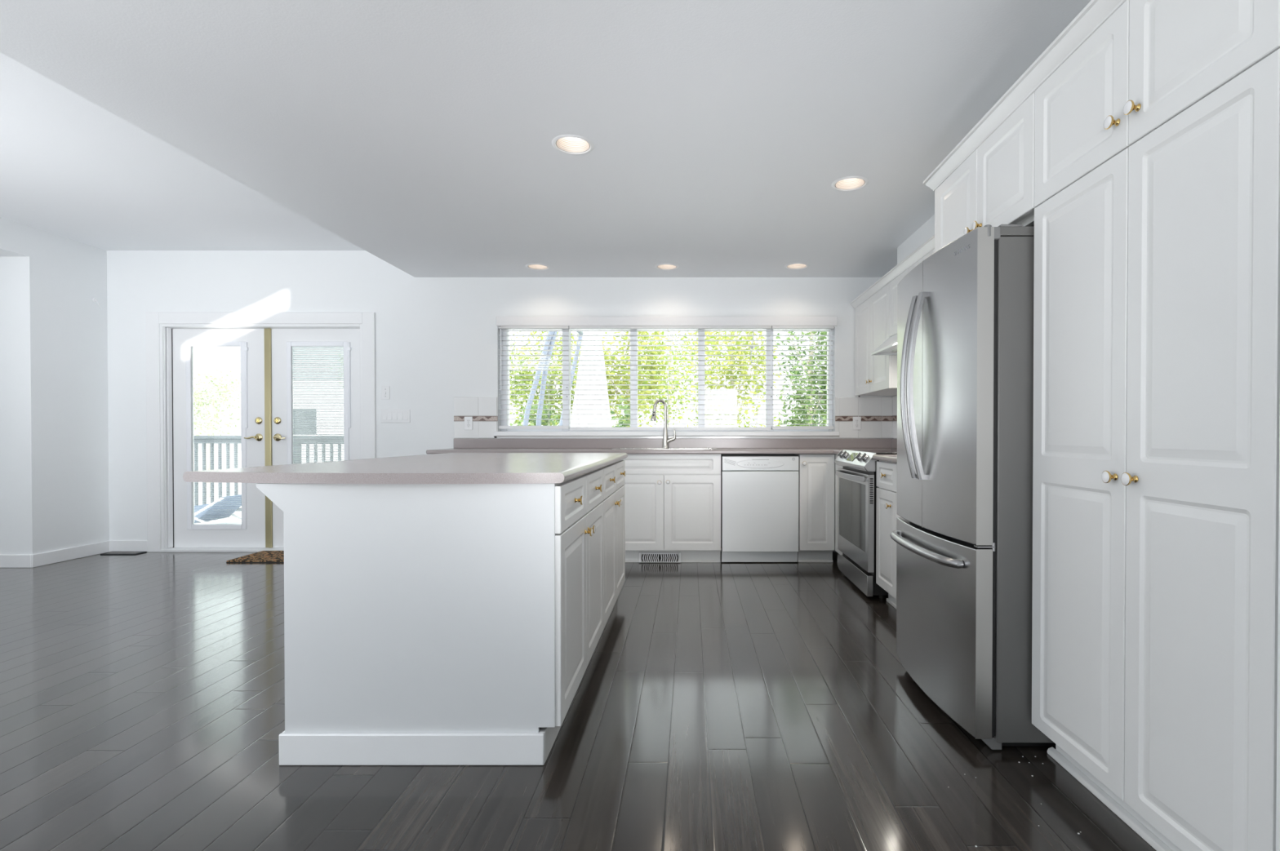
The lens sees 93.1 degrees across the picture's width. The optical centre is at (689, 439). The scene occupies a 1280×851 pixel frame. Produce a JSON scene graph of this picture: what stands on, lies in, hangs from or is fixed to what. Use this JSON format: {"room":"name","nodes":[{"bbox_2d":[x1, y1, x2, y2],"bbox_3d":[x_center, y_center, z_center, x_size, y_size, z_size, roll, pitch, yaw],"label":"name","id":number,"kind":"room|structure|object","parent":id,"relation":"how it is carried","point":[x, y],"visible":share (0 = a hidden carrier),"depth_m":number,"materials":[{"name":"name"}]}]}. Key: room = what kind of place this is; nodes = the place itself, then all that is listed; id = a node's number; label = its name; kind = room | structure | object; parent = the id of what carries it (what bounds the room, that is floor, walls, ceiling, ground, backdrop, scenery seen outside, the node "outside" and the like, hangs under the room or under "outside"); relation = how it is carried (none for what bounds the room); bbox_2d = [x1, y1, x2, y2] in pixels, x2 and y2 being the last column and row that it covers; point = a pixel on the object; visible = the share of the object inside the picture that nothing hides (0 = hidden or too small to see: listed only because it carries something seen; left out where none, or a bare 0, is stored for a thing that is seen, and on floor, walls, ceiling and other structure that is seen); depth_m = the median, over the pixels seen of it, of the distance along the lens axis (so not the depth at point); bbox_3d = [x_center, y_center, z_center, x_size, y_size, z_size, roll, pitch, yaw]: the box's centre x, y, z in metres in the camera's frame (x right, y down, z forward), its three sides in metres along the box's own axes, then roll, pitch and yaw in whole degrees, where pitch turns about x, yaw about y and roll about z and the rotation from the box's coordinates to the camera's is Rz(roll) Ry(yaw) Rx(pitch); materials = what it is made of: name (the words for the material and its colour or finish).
{"room":"kitchen","nodes":[
{"label":"kitchen","id":0,"kind":"room"},
{"bbox_2d":[0,256,13,555],"bbox_3d":[-5.935,-0.242,3.257,1.530,2.475,2.998,0,1,0],"label":"wall","id":1,"kind":"structure","parent":0,"point":[6,483],"depth_m":4.62,"materials":[{"name":"white paint"}]},
{"bbox_2d":[0,217,109,555],"bbox_3d":[-5.100,-0.833,0.907,0.140,3.700,8.630,0,1,0],"label":"wall","id":2,"kind":"structure","parent":0,"point":[60,334],"depth_m":4.82,"materials":[{"name":"white paint"}]},
{"bbox_2d":[93,297,101,308],"bbox_3d":[-5.014,-1.153,5.128,0.032,0.081,0.069,0,1,0],"label":"wall bracket","id":3,"kind":"object","parent":2,"relation":"attached to","point":[95,300],"visible":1,"depth_m":5.11,"materials":[{"name":"white plastic"}]},
{"bbox_2d":[0,52,364,250],"bbox_3d":[-3.697,-2.136,0.896,2.666,1.095,8.630,0,1,0],"label":"ceiling","id":4,"kind":"structure","parent":0,"point":[72,168],"depth_m":3.91,"materials":[{"name":"white paint"}]},
{"bbox_2d":[106,250,893,551],"bbox_3d":[-1.660,-0.398,5.312,7.140,2.750,0.170,0,1,0],"label":"wall","id":5,"kind":"structure","parent":0,"point":[437,342],"depth_m":5.22,"materials":[{"name":"white paint"}]},
{"bbox_2d":[0,540,147,568],"bbox_3d":[-4.280,0.931,4.926,4.440,0.100,0.626,0,1,0],"label":"baseboard","id":6,"kind":"structure","parent":5,"relation":"attached to","point":[33,561],"depth_m":4.90,"materials":[{"name":"white paint"}]},
{"bbox_2d":[171,328,173,547],"bbox_3d":[-4.532,-0.007,5.307,0.007,1.921,0.026,0,1,0],"label":"door frame","id":7,"kind":"structure","parent":5,"relation":"attached to","point":[171,329],"depth_m":5.29,"materials":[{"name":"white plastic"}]},
{"bbox_2d":[145,312,375,552],"bbox_3d":[-3.700,-0.058,5.305,1.970,2.070,0.190,0,1,0],"label":"door frame","id":8,"kind":"structure","parent":5,"relation":"in","point":[158,326],"depth_m":5.21,"materials":[{"name":"white paint"}]},
{"bbox_2d":[172,328,265,547],"bbox_3d":[-4.126,-0.006,5.292,0.804,1.918,0.104,0,1,0],"label":"door","id":9,"kind":"structure","parent":8,"relation":"attached to","point":[251,533],"depth_m":5.30,"materials":[{"name":"white paint"}]},
{"bbox_2d":[271,328,359,547],"bbox_3d":[-3.254,-0.006,5.292,0.816,1.918,0.104,0,1,0],"label":"door","id":10,"kind":"structure","parent":8,"relation":"attached to","point":[283,340],"depth_m":5.30,"materials":[{"name":"white paint"}]},
{"bbox_2d":[264,328,272,547],"bbox_3d":[-3.694,-0.007,5.307,0.060,1.921,0.046,0,1,0],"label":"door frame","id":11,"kind":"structure","parent":5,"relation":"attached to","point":[268,336],"depth_m":5.29,"materials":[{"name":"gold metal"}]},
{"bbox_2d":[381,386,389,399],"bbox_3d":[-2.628,-0.401,5.217,0.070,0.115,0.019,0,1,0],"label":"light switch","id":12,"kind":"object","parent":5,"relation":"attached to","point":[384,389],"visible":1,"depth_m":5.22,"materials":[{"name":"white plastic"}]},
{"bbox_2d":[381,409,409,422],"bbox_3d":[-2.539,-0.198,5.223,0.240,0.106,0.011,0,1,0],"label":"light switch","id":13,"kind":"object","parent":5,"relation":"attached to","point":[387,415],"visible":1,"depth_m":5.22,"materials":[{"name":"white plastic"}]},
{"bbox_2d":[493,431,839,435],"bbox_3d":[-0.200,-0.046,5.255,2.980,0.040,0.120,0,1,0],"label":"sill","id":14,"kind":"structure","parent":5,"relation":"attached to","point":[495,433],"depth_m":5.20,"materials":[{"name":"white paint"}]},
{"bbox_2d":[501,328,832,431],"bbox_3d":[-0.203,-0.545,5.348,2.915,0.956,0.084,0,1,0],"label":"window","id":15,"kind":"structure","parent":5,"relation":"in","point":[633,423],"depth_m":5.31,"materials":[{"name":"white plastic"}]},
{"bbox_2d":[498,325,569,429],"bbox_3d":[-1.351,-0.548,5.249,0.607,0.919,0.068,0,1,0],"label":"window blind","id":16,"kind":"object","parent":15,"relation":"attached to","point":[503,328],"visible":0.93,"depth_m":5.23,"materials":[{"name":"white plastic"}]},
{"bbox_2d":[568,325,771,430],"bbox_3d":[-0.168,-0.542,5.249,1.747,0.931,0.068,0,1,0],"label":"window blind","id":17,"kind":"object","parent":15,"relation":"attached to","point":[572,328],"visible":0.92,"depth_m":5.23,"materials":[{"name":"white plastic"}]},
{"bbox_2d":[771,325,834,429],"bbox_3d":[0.982,-0.546,5.249,0.536,0.923,0.068,0,1,0],"label":"window blind","id":18,"kind":"object","parent":15,"relation":"attached to","point":[775,328],"visible":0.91,"depth_m":5.23,"materials":[{"name":"white plastic"}]},
{"bbox_2d":[496,316,837,327],"bbox_3d":[-0.196,-1.005,5.178,2.904,0.078,0.084,0,1,0],"label":"blind valance","id":19,"kind":"object","parent":5,"relation":"attached to","point":[500,321],"visible":1,"depth_m":5.14,"materials":[{"name":"white plastic"}]},
{"bbox_2d":[453,395,897,438],"bbox_3d":[-0.139,-0.175,3.974,3.795,0.362,2.508,0,1,0],"label":"tiles","id":20,"kind":"structure","parent":5,"relation":"attached to","point":[878,420],"depth_m":5.22,"materials":[{"name":"white tile"}]},
{"bbox_2d":[464,417,472,430],"bbox_3d":[-1.909,-0.136,5.215,0.070,0.115,0.008,0,1,0],"label":"power outlet","id":21,"kind":"object","parent":20,"relation":"attached to","point":[468,420],"visible":1,"depth_m":5.21,"materials":[{"name":"white plastic"}]},
{"bbox_2d":[853,417,861,430],"bbox_3d":[1.443,-0.136,5.215,0.070,0.115,0.008,0,1,0],"label":"power outlet","id":22,"kind":"object","parent":20,"relation":"attached to","point":[856,420],"visible":1,"depth_m":5.21,"materials":[{"name":"white plastic"}]},
{"bbox_3d":[-1.750,-1.702,5.785,9.500,0.150,0.800,0,1,0],"label":"roof eave","id":23,"kind":"object","parent":5,"relation":"attached to","visible":0},
{"bbox_2d":[749,331,755,363],"bbox_3d":[0.633,-1.197,6.090,0.066,0.867,0.024,0,1,0],"label":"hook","id":24,"kind":"object","parent":23,"relation":"hanging from","point":[751,347],"visible":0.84,"depth_m":6.09,"materials":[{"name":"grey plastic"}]},
{"bbox_2d":[0,0,1091,277],"bbox_3d":[-0.339,-1.573,0.901,4.439,0.430,8.630,0,1,0],"label":"ceiling","id":25,"kind":"structure","parent":0,"point":[419,135],"depth_m":2.49,"materials":[{"name":"white paint"}]},
{"bbox_2d":[525,263,550,270],"bbox_3d":[-1.228,-1.433,4.887,0.195,0.088,0.195,0,1,0],"label":"recessed light","id":26,"kind":"object","parent":25,"relation":"in","point":[531,266],"visible":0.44,"depth_m":4.94,"materials":[{"name":"white plastic"}]},
{"bbox_2d":[551,134,594,155],"bbox_3d":[-0.545,-1.414,2.822,0.195,0.088,0.195,0,1,0],"label":"recessed light","id":27,"kind":"object","parent":25,"relation":"in","point":[575,144],"visible":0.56,"depth_m":2.88,"materials":[{"name":"white plastic"}]},
{"bbox_2d":[654,263,679,270],"bbox_3d":[-0.184,-1.433,4.887,0.195,0.088,0.195,0,1,0],"label":"recessed light","id":28,"kind":"object","parent":25,"relation":"in","point":[661,266],"visible":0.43,"depth_m":4.95,"materials":[{"name":"white plastic"}]},
{"bbox_2d":[784,262,808,270],"bbox_3d":[0.862,-1.433,4.867,0.195,0.088,0.195,0,1,0],"label":"recessed light","id":29,"kind":"object","parent":25,"relation":"in","point":[794,266],"visible":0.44,"depth_m":4.93,"materials":[{"name":"white plastic"}]},
{"bbox_2d":[831,176,868,191],"bbox_3d":[0.865,-1.418,3.262,0.195,0.088,0.195,0,1,0],"label":"recessed light","id":30,"kind":"object","parent":25,"relation":"in","point":[849,183],"visible":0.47,"depth_m":3.32,"materials":[{"name":"white plastic"}]},
{"bbox_2d":[0,551,1155,850],"bbox_3d":[-2.370,1.042,0.874,8.460,0.050,8.730,0,1,0],"label":"floor","id":31,"kind":"structure","parent":0,"point":[722,706],"depth_m":1.97,"materials":[{"name":"grey wood"}]},
{"bbox_2d":[100,551,146,555],"bbox_3d":[-4.835,0.975,5.164,0.300,0.008,0.110,0,1,0],"label":"floor vent","id":32,"kind":"object","parent":31,"relation":"in","point":[109,553],"visible":1,"depth_m":5.16,"materials":[{"name":"grey metal"}]},
{"bbox_2d":[108,551,142,553],"bbox_3d":[-4.835,0.975,5.164,0.260,0.007,0.070,0,1,0],"label":"grille","id":33,"kind":"object","parent":32,"relation":"attached to","point":[109,552],"depth_m":5.17,"materials":[{"name":"silver metal"}]},
{"bbox_2d":[226,551,284,563],"bbox_3d":[-3.230,0.973,5.006,0.900,0.015,0.415,0,1,0],"label":"door mat","id":34,"kind":"object","parent":31,"relation":"on","point":[263,557],"visible":0.43,"depth_m":4.89,"materials":[{"name":"brown fabric"}]},
{"bbox_2d":[256,460,626,765],"bbox_3d":[-0.856,0.564,2.803,0.972,0.872,1.888,0,1,0],"label":"kitchen island","id":35,"kind":"object","parent":31,"relation":"on","point":[425,624],"visible":0.99,"depth_m":1.87,"materials":[{"name":"white wood"}]},
{"bbox_2d":[182,453,627,484],"bbox_3d":[-0.993,0.111,2.800,1.229,0.033,1.932,0,1,0],"label":"island countertop","id":36,"kind":"structure","parent":35,"relation":"on","point":[446,468],"depth_m":2.02,"materials":[{"name":"laminate"}]},
{"bbox_2d":[622,454,720,563],"bbox_3d":[-0.203,0.547,4.969,0.898,0.866,0.528,0,1,0],"label":"base cabinet","id":37,"kind":"object","parent":31,"relation":"on","point":[673,502],"visible":0.82,"depth_m":4.74,"materials":[{"name":"white wood"}]},
{"bbox_2d":[639,552,680,562],"bbox_3d":[-0.236,0.937,4.787,0.332,0.078,0.020,0,1,0],"label":"vent","id":38,"kind":"object","parent":37,"relation":"attached to","point":[643,557],"visible":1,"depth_m":4.78,"materials":[{"name":"white plastic"}]},
{"bbox_2d":[720,454,798,562],"bbox_3d":[0.553,0.548,4.953,0.602,0.852,0.464,0,1,0],"label":"dishwasher","id":39,"kind":"object","parent":31,"relation":"on","point":[759,493],"visible":1,"depth_m":4.73,"materials":[{"name":"grey"}]},
{"bbox_2d":[797,454,835,563],"bbox_3d":[1.000,0.547,4.969,0.277,0.866,0.528,0,1,0],"label":"base cabinet","id":40,"kind":"object","parent":31,"relation":"on","point":[816,473],"visible":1,"depth_m":4.74,"materials":[{"name":"white wood"}]},
{"bbox_2d":[835,454,843,555],"bbox_3d":[1.448,0.550,4.649,0.619,0.866,0.317,0,1,0],"label":"base cabinet","id":41,"kind":"object","parent":31,"relation":"on","point":[837,550],"visible":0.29,"depth_m":4.70,"materials":[{"name":"white"}]},
{"bbox_2d":[834,449,897,599],"bbox_3d":[1.393,0.534,4.091,0.705,0.908,0.779,0,1,0],"label":"stove","id":42,"kind":"object","parent":31,"relation":"on","point":[857,487],"visible":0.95,"depth_m":3.93,"materials":[{"name":"silver metal"}]},
{"bbox_2d":[847,449,897,454],"bbox_3d":[1.444,0.085,4.087,0.603,0.009,0.779,0,1,0],"label":"cooktop","id":43,"kind":"object","parent":42,"relation":"in","point":[850,451],"depth_m":4.02,"materials":[{"name":"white glass"}]},
{"bbox_2d":[875,460,901,608],"bbox_3d":[1.434,0.563,3.211,0.648,0.866,0.972,0,1,0],"label":"base cabinet","id":44,"kind":"object","parent":31,"relation":"on","point":[886,515],"visible":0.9,"depth_m":3.51,"materials":[{"name":"white wood"}]},
{"bbox_2d":[872,454,897,462],"bbox_3d":[1.435,0.072,3.195,0.647,0.116,0.988,0,1,0],"label":"countertop","id":45,"kind":"structure","parent":44,"relation":"on","point":[887,458],"depth_m":3.48,"materials":[{"name":"laminate"}]},
{"bbox_2d":[889,224,1055,750],"bbox_3d":[1.256,0.156,2.299,0.889,1.688,0.744,0,1,0],"label":"refrigerator","id":46,"kind":"object","parent":31,"relation":"on","point":[962,536],"visible":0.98,"depth_m":1.95,"materials":[{"name":"grey metal"}]},
{"bbox_2d":[1031,0,1279,850],"bbox_3d":[1.408,-0.042,1.524,0.701,2.107,0.809,0,1,0],"label":"pantry cabinet","id":47,"kind":"object","parent":31,"relation":"on","point":[1157,274],"visible":1,"depth_m":1.39,"materials":[{"name":"white wood"}]},
{"bbox_2d":[934,92,1035,252],"bbox_3d":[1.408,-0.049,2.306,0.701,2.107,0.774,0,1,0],"label":"upper cabinet","id":48,"kind":"object","parent":47,"relation":"attached to","point":[993,186],"visible":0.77,"depth_m":2.16,"materials":[{"name":"white wood"}]},
{"bbox_2d":[923,0,1126,191],"bbox_3d":[1.403,-1.125,1.914,0.705,0.055,1.618,0,1,0],"label":"crown molding","id":49,"kind":"structure","parent":47,"relation":"attached to","point":[1095,13],"depth_m":1.89,"materials":[{"name":"white wood"}]},
{"bbox_3d":[-1.338,0.547,4.969,1.364,0.866,0.528,0,1,0],"label":"base cabinet","id":50,"kind":"object","parent":31,"relation":"on","visible":0},
{"bbox_2d":[426,439,897,454],"bbox_3d":[-0.145,0.057,4.854,3.809,0.116,0.752,0,1,0],"label":"countertop","id":51,"kind":"structure","parent":50,"relation":"on","point":[724,446],"depth_m":5.21,"materials":[{"name":"laminate"}]},
{"bbox_2d":[650,399,675,448],"bbox_3d":[-0.227,-0.131,5.104,0.217,0.412,0.064,0,1,-17],"label":"kitchen faucet","id":52,"kind":"object","parent":51,"relation":"on","point":[665,441],"visible":0.99,"depth_m":5.10,"materials":[{"name":"silver metal"}]},
{"bbox_2d":[611,448,717,449],"bbox_3d":[-0.200,0.162,4.970,0.836,0.171,0.423,0,1,0],"label":"sink","id":53,"kind":"object","parent":51,"relation":"in","point":[615,448],"visible":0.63,"depth_m":4.77,"materials":[{"name":"silver metal"}]},
{"bbox_2d":[897,214,934,264],"bbox_3d":[1.633,-1.272,3.539,0.253,0.220,1.700,0,1,0],"label":"wall","id":54,"kind":"structure","parent":0,"point":[926,231],"depth_m":4.02,"materials":[{"name":"white paint"}]},
{"bbox_2d":[1275,419,1279,850],"bbox_3d":[1.482,-0.340,-1.147,0.795,2.750,4.512,0,1,0],"label":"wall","id":55,"kind":"structure","parent":0,"point":[1277,793],"depth_m":1.11,"materials":[{"name":"white paint"}]},
{"bbox_3d":[1.820,-0.379,3.172,0.120,2.750,4.110,0,1,0],"label":"wall","id":56,"kind":"structure","parent":0,"visible":0},
{"bbox_2d":[854,283,897,397],"bbox_3d":[1.573,-0.740,4.765,0.356,0.766,0.898,0,1,0],"label":"upper cabinet","id":57,"kind":"object","parent":56,"relation":"attached to","point":[874,375],"visible":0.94,"depth_m":4.70,"materials":[{"name":"white wood"}]},
{"bbox_2d":[849,234,934,308],"bbox_3d":[1.571,-1.139,3.949,0.374,0.050,2.538,0,1,0],"label":"crown molding","id":58,"kind":"structure","parent":57,"relation":"attached to","point":[928,246],"depth_m":4.08,"materials":[{"name":"white wood"}]},
{"bbox_2d":[871,333,897,355],"bbox_3d":[1.522,-0.659,3.933,0.455,0.129,0.752,0,1,0],"label":"range hood","id":59,"kind":"object","parent":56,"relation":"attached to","point":[889,347],"visible":0.23,"depth_m":4.14,"materials":[{"name":"white metal"}]},
{"bbox_2d":[889,250,933,337],"bbox_3d":[1.573,-0.921,3.931,0.356,0.390,0.758,0,1,0],"label":"upper cabinet","id":60,"kind":"object","parent":56,"relation":"attached to","point":[893,284],"visible":0.06,"depth_m":4.20,"materials":[{"name":"white wood"}]},
{"label":"outside","id":61,"kind":"structure","parent":0,"visible":0},
{"bbox_2d":[193,450,241,507],"bbox_3d":[0.000,1.185,37.727,80.000,0.100,64.570,0,1,0],"label":"ground","id":62,"kind":"structure","parent":61,"point":[224,451],"depth_m":25.38,"materials":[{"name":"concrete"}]},
{"bbox_2d":[193,365,240,497],"bbox_3d":[-11.224,-0.188,13.989,3.652,3.082,2.035,0,1,0],"label":"leafy tree","id":63,"kind":"object","parent":62,"relation":"on","point":[198,403],"visible":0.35,"depth_m":14.02,"materials":[{"name":"green plant"}]},
{"bbox_2d":[195,512,241,524],"bbox_3d":[-5.200,1.204,6.828,6.000,0.420,2.794,0,1,0],"label":"deck","id":64,"kind":"object","parent":62,"relation":"on","point":[235,513],"depth_m":7.30,"materials":[{"name":"white wood"}]},
{"bbox_2d":[193,435,241,511],"bbox_3d":[-6.300,0.485,7.755,2.290,1.060,0.120,0,1,0],"label":"deck railing","id":65,"kind":"object","parent":64,"relation":"on","point":[196,442],"visible":0.1,"depth_m":7.74,"materials":[{"name":"grey paint"}]},
{"bbox_2d":[194,494,241,524],"bbox_3d":[-5.435,0.816,6.908,0.584,0.360,0.508,0,1,0],"label":"sling chair","id":66,"kind":"object","parent":64,"relation":"on","point":[237,495],"visible":0.4,"depth_m":6.86,"materials":[{"name":"blue"}]},
{"bbox_2d":[293,437,343,463],"bbox_3d":[-4.650,0.485,7.755,0.890,1.060,0.120,0,1,0],"label":"deck railing","id":67,"kind":"object","parent":64,"relation":"on","point":[293,437],"visible":0.02,"depth_m":7.73,"materials":[{"name":"grey paint"}]},
{"bbox_2d":[234,347,343,461],"bbox_3d":[-14.150,-1.602,27.987,7.300,5.650,8.800,0,1,0],"label":"house","id":68,"kind":"structure","parent":62,"relation":"on","point":[238,375],"depth_m":23.98,"materials":[{"name":"white"}]},
{"bbox_2d":[509,400,559,426],"bbox_3d":[-2.576,0.366,10.265,1.233,2.041,0.842,0,1,0],"label":"bush","id":69,"kind":"object","parent":62,"relation":"on","point":[550,411],"visible":0.09,"depth_m":10.22,"materials":[{"name":"green plant"}]},
{"bbox_2d":[522,331,583,426],"bbox_3d":[-2.085,-0.153,8.799,0.799,3.113,1.667,0,1,0],"label":"swing frame","id":70,"kind":"object","parent":62,"relation":"on","point":[550,343],"visible":0.34,"depth_m":8.04,"materials":[{"name":"grey"}]},
{"bbox_2d":[509,331,612,426],"bbox_3d":[-2.918,-0.626,12.788,2.796,3.978,2.101,0,1,0],"label":"leafy tree","id":71,"kind":"object","parent":62,"relation":"on","point":[524,348],"visible":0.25,"depth_m":12.39,"materials":[{"name":"green plant"}]},
{"bbox_2d":[570,331,611,426],"bbox_3d":[-1.299,-0.121,7.899,0.621,3.050,0.621,0,1,0],"label":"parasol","id":72,"kind":"object","parent":62,"relation":"on","point":[574,423],"visible":0.3,"depth_m":7.76,"materials":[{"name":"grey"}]},
{"bbox_2d":[572,331,672,426],"bbox_3d":[-1.214,-0.829,10.890,1.843,4.420,1.672,0,1,0],"label":"leafy tree","id":73,"kind":"object","parent":62,"relation":"on","point":[606,353],"visible":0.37,"depth_m":10.77,"materials":[{"name":"green plant"}]},
{"bbox_2d":[609,395,641,426],"bbox_3d":[-1.026,0.358,9.193,0.689,2.074,0.842,0,1,-38],"label":"bush","id":74,"kind":"object","parent":62,"relation":"on","point":[620,424],"visible":0.11,"depth_m":9.11,"materials":[{"name":"green plant"}]},
{"bbox_2d":[617,331,728,426],"bbox_3d":[-0.439,-1.070,14.774,2.808,4.829,2.183,0,1,0],"label":"leafy tree","id":75,"kind":"object","parent":62,"relation":"on","point":[669,424],"visible":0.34,"depth_m":14.77,"materials":[{"name":"green plant"}]},
{"bbox_2d":[689,403,734,426],"bbox_3d":[0.413,0.348,11.165,0.979,2.095,0.884,0,1,0],"label":"bush","id":76,"kind":"object","parent":62,"relation":"on","point":[729,424],"visible":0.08,"depth_m":11.18,"materials":[{"name":"green plant"}]},
{"bbox_2d":[688,331,783,426],"bbox_3d":[0.940,-0.901,12.172,1.937,4.537,1.608,0,1,6],"label":"leafy tree","id":77,"kind":"object","parent":62,"relation":"on","point":[735,422],"visible":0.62,"depth_m":11.93,"materials":[{"name":"green plant"}]},
{"bbox_2d":[728,409,763,426],"bbox_3d":[0.926,0.438,10.374,0.861,1.894,0.968,0,1,38],"label":"bush","id":78,"kind":"object","parent":62,"relation":"on","point":[752,411],"visible":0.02,"depth_m":10.36,"materials":[{"name":"green plant"}]},
{"bbox_2d":[761,414,795,426],"bbox_3d":[1.290,0.527,8.175,0.788,1.755,0.841,0,1,0],"label":"bush","id":79,"kind":"object","parent":62,"relation":"on","point":[775,417],"visible":0.02,"depth_m":8.18,"materials":[{"name":"green plant"}]},
{"bbox_2d":[773,331,826,426],"bbox_3d":[1.901,-0.711,9.466,1.353,4.204,1.344,0,1,21],"label":"leafy tree","id":80,"kind":"object","parent":62,"relation":"on","point":[796,422],"visible":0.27,"depth_m":9.31,"materials":[{"name":"green plant"}]},
{"bbox_2d":[805,413,823,426],"bbox_3d":[1.504,0.525,7.207,0.437,1.773,0.460,0,1,0],"label":"bush","id":81,"kind":"object","parent":62,"relation":"on","point":[814,415],"visible":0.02,"depth_m":7.15,"materials":[{"name":"green plant"}]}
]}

